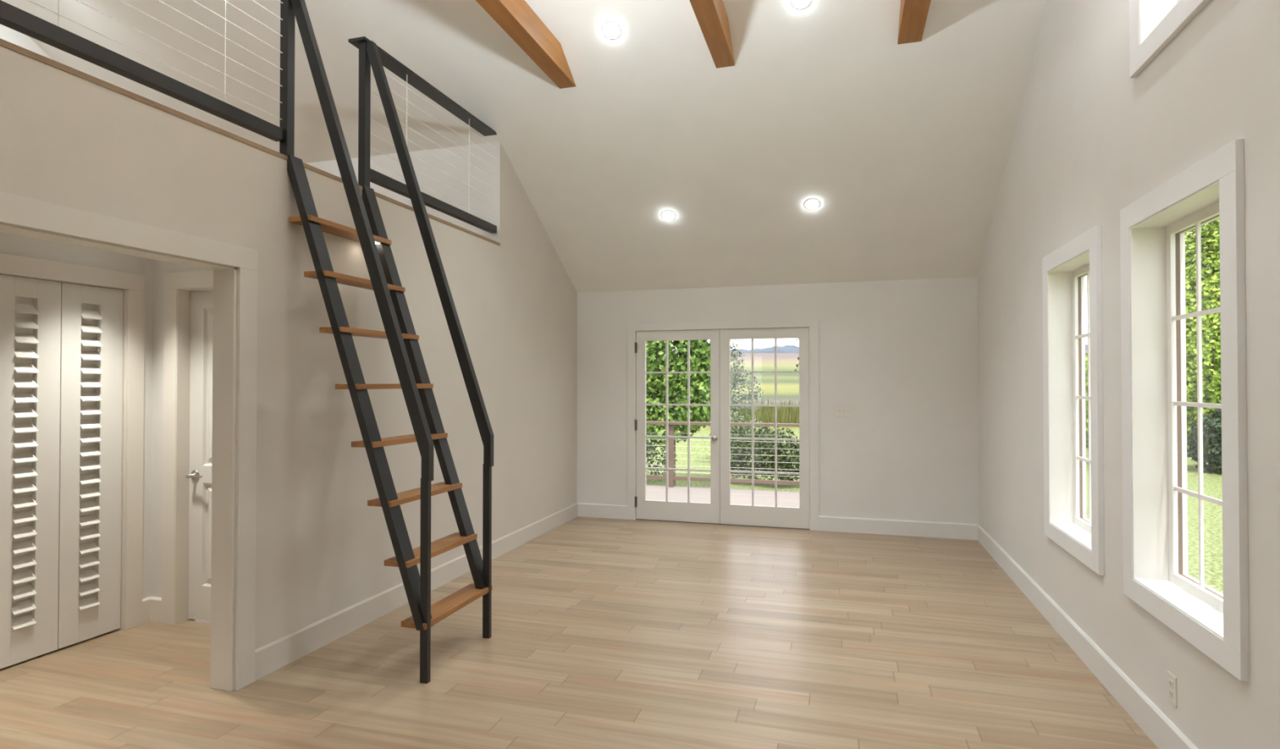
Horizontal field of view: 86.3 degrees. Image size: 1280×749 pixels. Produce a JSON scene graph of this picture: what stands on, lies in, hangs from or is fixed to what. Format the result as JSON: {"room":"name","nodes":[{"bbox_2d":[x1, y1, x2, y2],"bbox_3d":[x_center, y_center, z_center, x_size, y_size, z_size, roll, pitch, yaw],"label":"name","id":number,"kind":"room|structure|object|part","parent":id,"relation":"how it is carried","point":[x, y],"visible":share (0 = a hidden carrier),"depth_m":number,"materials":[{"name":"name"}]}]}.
{"room":"empty living room","nodes":[
{"label":"empty living room","id":0,"kind":"room"},
{"bbox_2d":[0,23,52,59],"bbox_3d":[-5.467,-2.161,4.795,0.120,2.554,8.270,0,-1,16],"label":"wall","id":1,"kind":"structure","parent":0,"point":[6,33],"depth_m":5.67,"materials":[{"name":"white paint"}]},
{"bbox_2d":[0,231,153,599],"bbox_3d":[-3.505,0.316,3.108,0.120,2.440,2.795,0,-1,16],"label":"wall","id":2,"kind":"structure","parent":0,"point":[10,243],"depth_m":4.26,"materials":[{"name":"white paint"}]},
{"bbox_2d":[0,274,61,668],"bbox_3d":[-3.305,0.506,3.656,0.054,2.050,0.341,0,-1,16],"label":"door","id":3,"kind":"structure","parent":2,"relation":"in","point":[30,308],"depth_m":3.68,"materials":[{"name":"white paint"}]},
{"bbox_3d":[-3.328,0.456,3.665,0.004,1.763,0.126,0,-1,16],"label":"backing panel","id":4,"kind":"part","parent":3,"relation":"part of","materials":[{"name":"white paint"}]},
{"bbox_2d":[0,253,145,629],"bbox_3d":[-3.283,0.461,3.830,0.138,2.168,0.910,0,-1,16],"label":"trim","id":5,"kind":"structure","parent":2,"relation":"attached to","point":[133,285],"depth_m":4.16,"materials":[{"name":"white paint"}]},
{"bbox_2d":[57,282,123,648],"bbox_3d":[-3.207,0.510,3.987,0.054,2.050,0.341,0,-1,16],"label":"door","id":6,"kind":"structure","parent":2,"relation":"in","point":[91,335],"depth_m":3.98,"materials":[{"name":"white paint"}]},
{"bbox_3d":[-3.235,0.460,3.981,0.004,1.763,0.127,0,-1,16],"label":"backing panel","id":7,"kind":"part","parent":6,"relation":"part of","materials":[{"name":"white paint"}]},
{"bbox_2d":[142,595,161,623],"bbox_3d":[-3.409,1.460,3.004,0.115,0.150,2.675,0,-1,16],"label":"baseboard","id":8,"kind":"structure","parent":2,"relation":"attached to","point":[151,606],"depth_m":4.27,"materials":[{"name":"white paint"}]},
{"bbox_2d":[150,258,213,597],"bbox_3d":[-2.876,0.330,4.318,2.005,2.440,0.120,0,-1,16],"label":"wall","id":9,"kind":"structure","parent":0,"point":[160,267],"depth_m":4.30,"materials":[{"name":"white paint"}]},
{"bbox_2d":[161,270,213,624],"bbox_3d":[-2.491,0.456,4.193,0.983,2.186,0.140,0,-1,16],"label":"trim","id":10,"kind":"structure","parent":9,"relation":"attached to","point":[178,286],"depth_m":4.25,"materials":[{"name":"white paint"}]},
{"bbox_2d":[185,290,213,621],"bbox_3d":[-2.489,0.507,4.201,0.764,2.064,0.093,0,-1,16],"label":"door","id":11,"kind":"structure","parent":9,"relation":"in","point":[200,475],"depth_m":4.30,"materials":[{"name":"white paint"}]},
{"bbox_3d":[-2.777,0.635,4.266,0.138,0.066,0.057,0,-1,16],"label":"lever handle","id":12,"kind":"part","parent":11,"relation":"part of","materials":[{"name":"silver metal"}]},
{"bbox_3d":[-2.481,1.002,4.222,0.548,0.645,0.034,0,-1,16],"label":"raised panel","id":13,"kind":"part","parent":11,"relation":"part of","materials":[{"name":"white paint"}]},
{"bbox_3d":[-2.481,0.076,4.233,0.548,0.990,0.034,0,-1,16],"label":"raised panel","id":14,"kind":"part","parent":11,"relation":"part of","materials":[{"name":"white paint"}]},
{"bbox_2d":[0,38,500,245],"bbox_3d":[-3.640,-1.153,4.247,3.689,0.024,4.630,0,-1,16],"label":"floor","id":15,"kind":"structure","parent":0,"point":[4,43],"depth_m":3.05,"materials":[{"name":"brown wood"}]},
{"bbox_2d":[0,0,294,155],"bbox_3d":[-2.253,-1.655,2.641,0.122,0.944,2.320,0,-1,16],"label":"loft railing","id":16,"kind":"object","parent":15,"relation":"on","point":[12,17],"visible":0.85,"depth_m":3.14,"materials":[{"name":"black metal"}]},
{"bbox_3d":[-1.914,-1.634,3.704,0.050,0.926,0.051,0,-1,16],"label":"newel post","id":17,"kind":"part","parent":16,"relation":"part of","materials":[{"name":"black metal"}]},
{"bbox_2d":[348,35,497,233],"bbox_3d":[-1.527,-1.627,5.112,0.122,0.944,1.760,0,-1,16],"label":"loft railing","id":18,"kind":"object","parent":15,"relation":"on","point":[366,175],"visible":0.91,"depth_m":4.64,"materials":[{"name":"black metal"}]},
{"bbox_3d":[-1.738,-1.627,4.303,0.050,0.926,0.051,0,-1,16],"label":"newel post","id":19,"kind":"part","parent":18,"relation":"part of","materials":[{"name":"black metal"}]},
{"bbox_3d":[-1.534,-2.090,5.094,0.122,0.018,1.712,0,-1,16],"label":"rail","id":20,"kind":"part","parent":18,"relation":"part of","materials":[{"name":"black metal"}]},
{"bbox_3d":[-1.510,-1.271,5.139,0.056,0.062,1.689,0,-1,16],"label":"rail","id":21,"kind":"part","parent":18,"relation":"part of","materials":[{"name":"black metal"}]},
{"bbox_2d":[0,45,577,689],"bbox_3d":[-1.936,-0.260,3.736,0.130,3.608,8.270,0,-1,16],"label":"wall","id":22,"kind":"structure","parent":0,"point":[68,140],"depth_m":3.93,"materials":[{"name":"beige paint"}]},
{"bbox_2d":[0,191,257,690],"bbox_3d":[-2.245,0.447,2.670,0.166,2.169,1.652,0,-1,16],"label":"trim","id":23,"kind":"structure","parent":22,"relation":"attached to","point":[19,215],"depth_m":3.34,"materials":[{"name":"beige paint"}]},
{"bbox_2d":[254,502,577,680],"bbox_3d":[-1.867,1.468,3.695,0.015,0.150,8.270,0,-1,16],"label":"baseboard","id":24,"kind":"structure","parent":22,"relation":"attached to","point":[271,656],"depth_m":4.24,"materials":[{"name":"beige paint"}]},
{"bbox_2d":[306,141,500,242],"bbox_3d":[-2.975,-1.446,6.519,3.685,1.164,0.103,0,-1,16],"label":"wall","id":25,"kind":"structure","parent":0,"point":[331,166],"depth_m":6.08,"materials":[{"name":"white paint"}]},
{"bbox_2d":[1,0,1047,292],"bbox_3d":[-1.639,-2.234,3.671,8.100,2.714,8.570,0,-1,16],"label":"ceiling","id":26,"kind":"structure","parent":0,"point":[903,149],"depth_m":5.52,"materials":[{"name":"white paint"}]},
{"bbox_2d":[475,0,576,88],"bbox_3d":[-1.117,-2.378,3.514,0.139,0.190,3.897,0,-1,16],"label":"ceiling beam","id":27,"kind":"structure","parent":26,"relation":"attached to","point":[517,18],"depth_m":4.67,"materials":[{"name":"brown wood"}]},
{"bbox_2d":[602,21,621,39],"bbox_3d":[-0.204,-2.477,4.916,0.140,0.075,0.121,0,-1,16],"label":"recessed light","id":28,"kind":"object","parent":26,"relation":"in","point":[611,29],"visible":1,"depth_m":4.90,"materials":[{"name":"white"}]},
{"bbox_2d":[661,209,675,220],"bbox_3d":[0.268,-1.499,6.434,0.140,0.075,0.121,0,-1,16],"label":"recessed light","id":29,"kind":"object","parent":26,"relation":"in","point":[667,215],"visible":1,"depth_m":6.42,"materials":[{"name":"white"}]},
{"bbox_2d":[689,0,734,67],"bbox_3d":[0.081,-2.382,3.162,0.138,0.190,3.897,0,-1,16],"label":"ceiling beam","id":30,"kind":"structure","parent":26,"relation":"attached to","point":[711,15],"depth_m":4.53,"materials":[{"name":"brown wood"}]},
{"bbox_2d":[791,0,811,8],"bbox_3d":[1.071,-2.489,4.529,0.140,0.075,0.121,0,-1,16],"label":"recessed light","id":31,"kind":"object","parent":26,"relation":"in","point":[797,4],"visible":1,"depth_m":4.54,"materials":[{"name":"white"}]},
{"bbox_2d":[804,198,820,209],"bbox_3d":[1.526,-1.510,6.052,0.140,0.075,0.121,0,-1,16],"label":"recessed light","id":32,"kind":"object","parent":26,"relation":"in","point":[811,203],"visible":1,"depth_m":6.03,"materials":[{"name":"white"}]},
{"bbox_2d":[897,0,930,44],"bbox_3d":[1.295,-2.386,2.805,0.153,0.190,3.897,0,-1,16],"label":"ceiling beam","id":33,"kind":"structure","parent":26,"relation":"attached to","point":[913,13],"depth_m":4.39,"materials":[{"name":"brown wood"}]},
{"bbox_2d":[0,515,1158,748],"bbox_3d":[-1.681,1.602,3.571,8.150,0.120,8.440,0,-1,16],"label":"floor","id":34,"kind":"structure","parent":0,"point":[606,633],"depth_m":3.55,"materials":[{"name":"brown wood"}]},
{"bbox_2d":[287,0,493,683],"bbox_3d":[-1.380,-0.274,3.856,0.874,3.638,0.685,0,-1,16],"label":"ladder","id":35,"kind":"object","parent":34,"relation":"on","point":[415,384],"visible":1,"depth_m":3.65,"materials":[{"name":"black metal"}]},
{"bbox_3d":[-1.467,-0.780,3.565,0.874,2.633,0.042,0,-1,16],"label":"handrail","id":36,"kind":"part","parent":35,"relation":"part of","materials":[{"name":"black metal"}]},
{"bbox_3d":[-1.076,1.030,3.425,0.043,1.020,0.029,0,-1,16],"label":"post","id":37,"kind":"part","parent":35,"relation":"part of","materials":[{"name":"black metal"}]},
{"bbox_3d":[-1.291,-0.773,4.163,0.874,2.633,0.042,0,-1,16],"label":"handrail","id":38,"kind":"part","parent":35,"relation":"part of","materials":[{"name":"black metal"}]},
{"bbox_3d":[-0.901,1.037,4.022,0.043,1.020,0.029,0,-1,16],"label":"post","id":39,"kind":"part","parent":35,"relation":"part of","materials":[{"name":"black metal"}]},
{"bbox_2d":[577,276,978,524],"bbox_3d":[1.220,0.329,7.189,4.235,2.510,0.150,0,-1,16],"label":"wall","id":40,"kind":"structure","parent":0,"point":[902,353],"depth_m":6.81,"materials":[{"name":"white paint"}]},
{"bbox_2d":[635,328,719,523],"bbox_3d":[0.393,0.551,7.346,0.929,2.054,0.111,0,-1,16],"label":"door","id":41,"kind":"structure","parent":40,"relation":"in","point":[684,511],"depth_m":7.35,"materials":[{"name":"white paint"}]},
{"bbox_3d":[0.785,0.672,7.207,0.062,0.062,0.067,0,-1,16],"label":"knob","id":42,"kind":"part","parent":41,"relation":"part of","materials":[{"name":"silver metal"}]},
{"bbox_2d":[635,518,809,529],"bbox_3d":[0.864,1.581,7.280,1.852,0.008,0.150,0,-1,16],"label":"threshold","id":43,"kind":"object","parent":40,"relation":"attached to","point":[636,518],"depth_m":7.20,"materials":[{"name":"metal"}]},
{"bbox_2d":[627,319,818,530],"bbox_3d":[0.861,0.513,7.284,2.032,2.144,0.168,0,-1,16],"label":"trim","id":44,"kind":"structure","parent":40,"relation":"attached to","point":[813,324],"depth_m":7.20,"materials":[{"name":"white paint"}]},
{"bbox_2d":[720,327,809,528],"bbox_3d":[1.294,0.548,7.116,0.920,2.054,0.044,0,-1,16],"label":"door","id":45,"kind":"structure","parent":40,"relation":"in","point":[752,514],"depth_m":7.10,"materials":[{"name":"white paint"}]},
{"bbox_2d":[577,502,977,539],"bbox_3d":[1.259,1.508,7.078,4.075,0.150,0.015,0,-1,16],"label":"baseboard","id":46,"kind":"structure","parent":40,"relation":"attached to","point":[830,523],"depth_m":6.75,"materials":[{"name":"white paint"}]},
{"bbox_2d":[834,404,853,416],"bbox_3d":[2.051,0.367,6.859,0.190,0.117,0.014,0,-1,16],"label":"switch plate","id":47,"kind":"object","parent":40,"relation":"attached to","point":[839,410],"visible":1,"depth_m":6.86,"materials":[{"name":"plastic"}]},
{"bbox_2d":[977,0,1279,748],"bbox_3d":[2.136,-0.967,2.547,0.148,4.994,8.270,0,-1,16],"label":"wall","id":48,"kind":"structure","parent":0,"point":[1091,139],"depth_m":3.21,"materials":[{"name":"white paint"}]},
{"bbox_2d":[1042,224,1104,575],"bbox_3d":[2.521,0.131,3.856,0.190,1.756,0.956,0,-1,16],"label":"window","id":49,"kind":"structure","parent":48,"relation":"in","point":[1064,269],"depth_m":4.16,"materials":[{"name":"white paint"}]},
{"bbox_3d":[2.569,0.135,3.841,0.019,1.548,0.740,0,-1,16],"label":"sash","id":50,"kind":"part","parent":49,"relation":"part of","materials":[{"name":"white paint"}]},
{"bbox_3d":[2.603,0.135,3.831,0.018,1.644,0.836,0,-1,16],"label":"exterior casing","id":51,"kind":"part","parent":49,"relation":"part of","materials":[{"name":"white paint"}]},
{"bbox_2d":[977,524,1197,748],"bbox_3d":[2.057,1.455,2.542,0.015,0.150,8.270,0,-1,16],"label":"baseboard","id":52,"kind":"structure","parent":48,"relation":"attached to","point":[1155,724],"depth_m":3.45,"materials":[{"name":"white paint"}]},
{"bbox_2d":[1128,0,1210,77],"bbox_3d":[2.131,-2.047,2.556,0.190,1.451,0.954,0,-1,16],"label":"window","id":53,"kind":"structure","parent":48,"relation":"in","point":[1153,24],"depth_m":2.90,"materials":[{"name":"white paint"}]},
{"bbox_2d":[1167,670,1177,707],"bbox_3d":[2.109,1.247,2.706,0.008,0.116,0.072,0,-1,16],"label":"outlet","id":54,"kind":"object","parent":48,"relation":"attached to","point":[1171,679],"visible":1,"depth_m":2.70,"materials":[{"name":"plastic"}]},
{"bbox_2d":[1168,678,1173,688],"bbox_3d":[2.107,1.227,2.707,0.003,0.028,0.032,0,-1,16],"label":"receptacle","id":55,"kind":"object","parent":54,"relation":"attached to","point":[1171,680],"depth_m":2.71,"materials":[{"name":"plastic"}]},
{"bbox_2d":[1168,688,1173,698],"bbox_3d":[2.107,1.267,2.707,0.003,0.028,0.032,0,-1,16],"label":"receptacle","id":56,"kind":"object","parent":54,"relation":"attached to","point":[1171,690],"depth_m":2.71,"materials":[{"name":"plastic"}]},
{"bbox_2d":[1120,138,1249,681],"bbox_3d":[2.165,0.117,2.645,0.190,1.756,0.956,0,-1,16],"label":"window","id":57,"kind":"structure","parent":48,"relation":"in","point":[1153,227],"depth_m":2.89,"materials":[{"name":"white paint"}]},
{"bbox_3d":[2.213,0.121,2.631,0.019,1.548,0.740,0,-1,16],"label":"sash","id":58,"kind":"part","parent":57,"relation":"part of","materials":[{"name":"white paint"}]},
{"bbox_3d":[2.247,0.121,2.620,0.018,1.644,0.836,0,-1,16],"label":"exterior casing","id":59,"kind":"part","parent":57,"relation":"part of","materials":[{"name":"white paint"}]},
{"label":"outside","id":60,"kind":"structure","parent":0,"visible":0},
{"bbox_2d":[646,484,799,506],"bbox_3d":[0.885,1.649,8.668,7.200,0.035,2.518,0,-1,16],"label":"deck","id":61,"kind":"object","parent":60,"point":[657,492],"depth_m":9.19,"materials":[{"name":"white wood"}]},
{"bbox_2d":[646,420,799,487],"bbox_3d":[1.211,1.167,9.783,7.200,0.955,0.140,0,-1,16],"label":"deck railing","id":62,"kind":"object","parent":61,"relation":"on","point":[672,477],"visible":0.12,"depth_m":9.87,"materials":[{"name":"silver metal"}]},
{"bbox_3d":[0.458,1.189,10.004,0.072,0.915,0.060,0,-1,16],"label":"post","id":63,"kind":"part","parent":62,"relation":"part of","materials":[{"name":"wood"}]},
{"bbox_3d":[1.211,0.709,9.788,7.200,0.040,0.140,0,-1,16],"label":"rail","id":64,"kind":"part","parent":62,"relation":"part of","materials":[{"name":"wood"}]},
{"bbox_3d":[1.211,1.513,9.779,7.200,0.053,0.040,0,-1,16],"label":"rail","id":65,"kind":"part","parent":62,"relation":"part of","materials":[{"name":"wood"}]},
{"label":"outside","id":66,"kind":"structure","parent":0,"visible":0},
{"bbox_2d":[646,350,1222,593],"bbox_3d":[36.654,-1.369,124.750,520.000,9.849,340.000,0,-1,16],"label":"ground","id":67,"kind":"structure","parent":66,"point":[788,384],"depth_m":15.77,"materials":[{"name":"green plant"}]},
{"bbox_2d":[646,418,677,479],"bbox_3d":[-0.061,1.562,14.641,1.699,1.623,1.028,0,-1,8],"label":"flowering shrub","id":68,"kind":"object","parent":67,"relation":"on","point":[648,443],"visible":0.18,"depth_m":14.45,"materials":[{"name":"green plant"}]},
{"bbox_2d":[646,339,710,485],"bbox_3d":[0.443,0.104,13.334,2.918,4.509,1.959,0,-1,9],"label":"leafy tree","id":69,"kind":"object","parent":67,"relation":"on","point":[700,352],"visible":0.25,"depth_m":12.67,"materials":[{"name":"green plant"}]},
{"bbox_2d":[646,396,799,426],"bbox_3d":[4.627,1.422,27.274,11.770,1.033,5.304,0,-1,16],"label":"reeds","id":70,"kind":"object","parent":67,"relation":"on","point":[765,414],"visible":0.21,"depth_m":25.95,"materials":[{"name":"green plant"}]},
{"bbox_2d":[693,339,763,426],"bbox_3d":[2.256,0.732,17.615,1.805,3.349,1.152,0,-1,16],"label":"slender tree","id":71,"kind":"object","parent":67,"relation":"on","point":[735,380],"visible":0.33,"depth_m":17.39,"materials":[{"name":"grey plant"}]},
{"bbox_2d":[709,410,772,455],"bbox_3d":[2.286,1.600,15.408,1.448,1.566,0.842,0,-1,4],"label":"bush","id":72,"kind":"object","parent":67,"relation":"on","point":[740,428],"visible":0.22,"depth_m":15.23,"materials":[{"name":"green plant"}]},
{"bbox_2d":[730,426,799,484],"bbox_3d":[2.479,1.706,13.973,2.173,1.331,1.168,0,-1,25],"label":"bush","id":73,"kind":"object","parent":67,"relation":"on","point":[735,450],"visible":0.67,"depth_m":13.75,"materials":[{"name":"green plant"}]},
{"bbox_2d":[794,337,799,370],"bbox_3d":[4.331,0.559,14.532,2.346,3.626,1.510,0,-1,16],"label":"tree","id":74,"kind":"object","parent":67,"relation":"on","point":[797,365],"visible":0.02,"depth_m":14.76,"materials":[{"name":"green plant"}]},
{"bbox_2d":[663,344,1087,355],"bbox_3d":[58.061,-5.947,167.503,357.000,2.803,24.000,0,-1,16],"label":"hills","id":75,"kind":"structure","parent":67,"relation":"on","point":[787,348],"depth_m":165.24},
{"bbox_2d":[1084,352,1088,447],"bbox_3d":[12.576,0.887,19.631,2.792,3.094,2.134,0,-1,23],"label":"tree","id":76,"kind":"object","parent":67,"relation":"on","point":[1086,353],"visible":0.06,"depth_m":18.84,"materials":[{"name":"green plant"}]},
{"bbox_2d":[1184,217,1221,453],"bbox_3d":[15.074,-1.134,18.046,2.784,7.097,2.181,0,-1,23],"label":"tree","id":77,"kind":"object","parent":67,"relation":"on","point":[1210,237],"visible":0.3,"depth_m":17.54,"materials":[{"name":"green plant"}]},
{"bbox_2d":[1186,408,1222,473],"bbox_3d":[13.433,1.516,15.531,1.771,1.841,1.233,0,-1,16],"label":"bush","id":78,"kind":"object","parent":67,"relation":"on","point":[1211,432],"visible":0.3,"depth_m":15.51,"materials":[{"name":"green plant"}]}
]}

